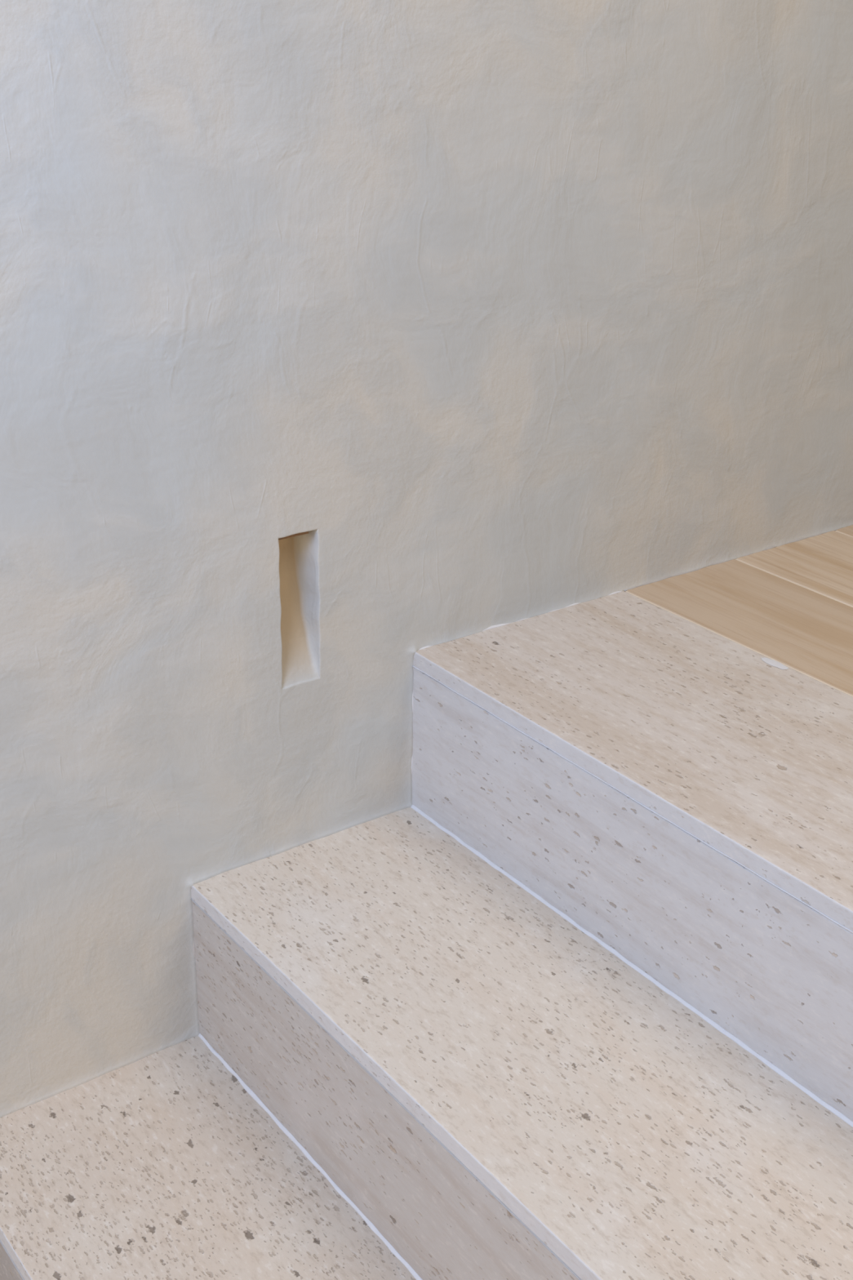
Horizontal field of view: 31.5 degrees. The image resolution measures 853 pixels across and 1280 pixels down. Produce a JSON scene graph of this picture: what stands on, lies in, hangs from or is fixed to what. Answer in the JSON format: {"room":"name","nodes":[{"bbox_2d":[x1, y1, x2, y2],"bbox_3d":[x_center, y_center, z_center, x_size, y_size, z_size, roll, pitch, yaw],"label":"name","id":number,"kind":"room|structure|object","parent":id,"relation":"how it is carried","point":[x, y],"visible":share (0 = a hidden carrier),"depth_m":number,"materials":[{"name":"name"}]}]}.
{"room":"indoor staircase","nodes":[
{"label":"indoor staircase","id":0,"kind":"room"},
{"bbox_2d":[0,0,852,1117],"bbox_3d":[0.309,-0.702,1.790,4.092,3.498,0.166,-16,29,-33],"label":"wall","id":1,"kind":"structure","parent":0,"point":[515,310],"depth_m":1.60,"materials":[{"name":"paint"}]},
{"bbox_2d":[278,531,308,540],"bbox_3d":[-0.148,-0.117,1.615,0.039,0.008,0.022,-16,29,-33],"label":"recessed light","id":2,"kind":"object","parent":1,"relation":"in","point":[306,532],"visible":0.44,"depth_m":1.61,"materials":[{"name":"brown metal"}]},
{"bbox_2d":[624,527,843,591],"bbox_3d":[1.088,-0.303,2.494,2.069,0.006,0.006,-16,29,-33],"label":"joint","id":3,"kind":"object","parent":1,"relation":"attached to","point":[798,539],"visible":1,"depth_m":2.01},
{"bbox_2d":[0,590,852,1279],"bbox_3d":[0.305,0.903,1.131,1.231,1.112,1.900,-16,29,-33],"label":"stone staircase","id":4,"kind":"structure","parent":0,"point":[580,1006],"depth_m":1.50,"materials":[{"name":"stone"}]},
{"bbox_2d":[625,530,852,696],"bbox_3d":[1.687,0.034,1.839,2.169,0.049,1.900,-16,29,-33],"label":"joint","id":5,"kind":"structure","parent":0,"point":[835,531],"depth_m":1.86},
{"bbox_2d":[626,524,852,695],"bbox_3d":[1.712,0.012,1.849,2.226,0.018,1.896,-16,29,-33],"label":"floor","id":6,"kind":"structure","parent":0,"point":[809,632],"depth_m":1.91,"materials":[{"name":"brown wood"}]}
]}

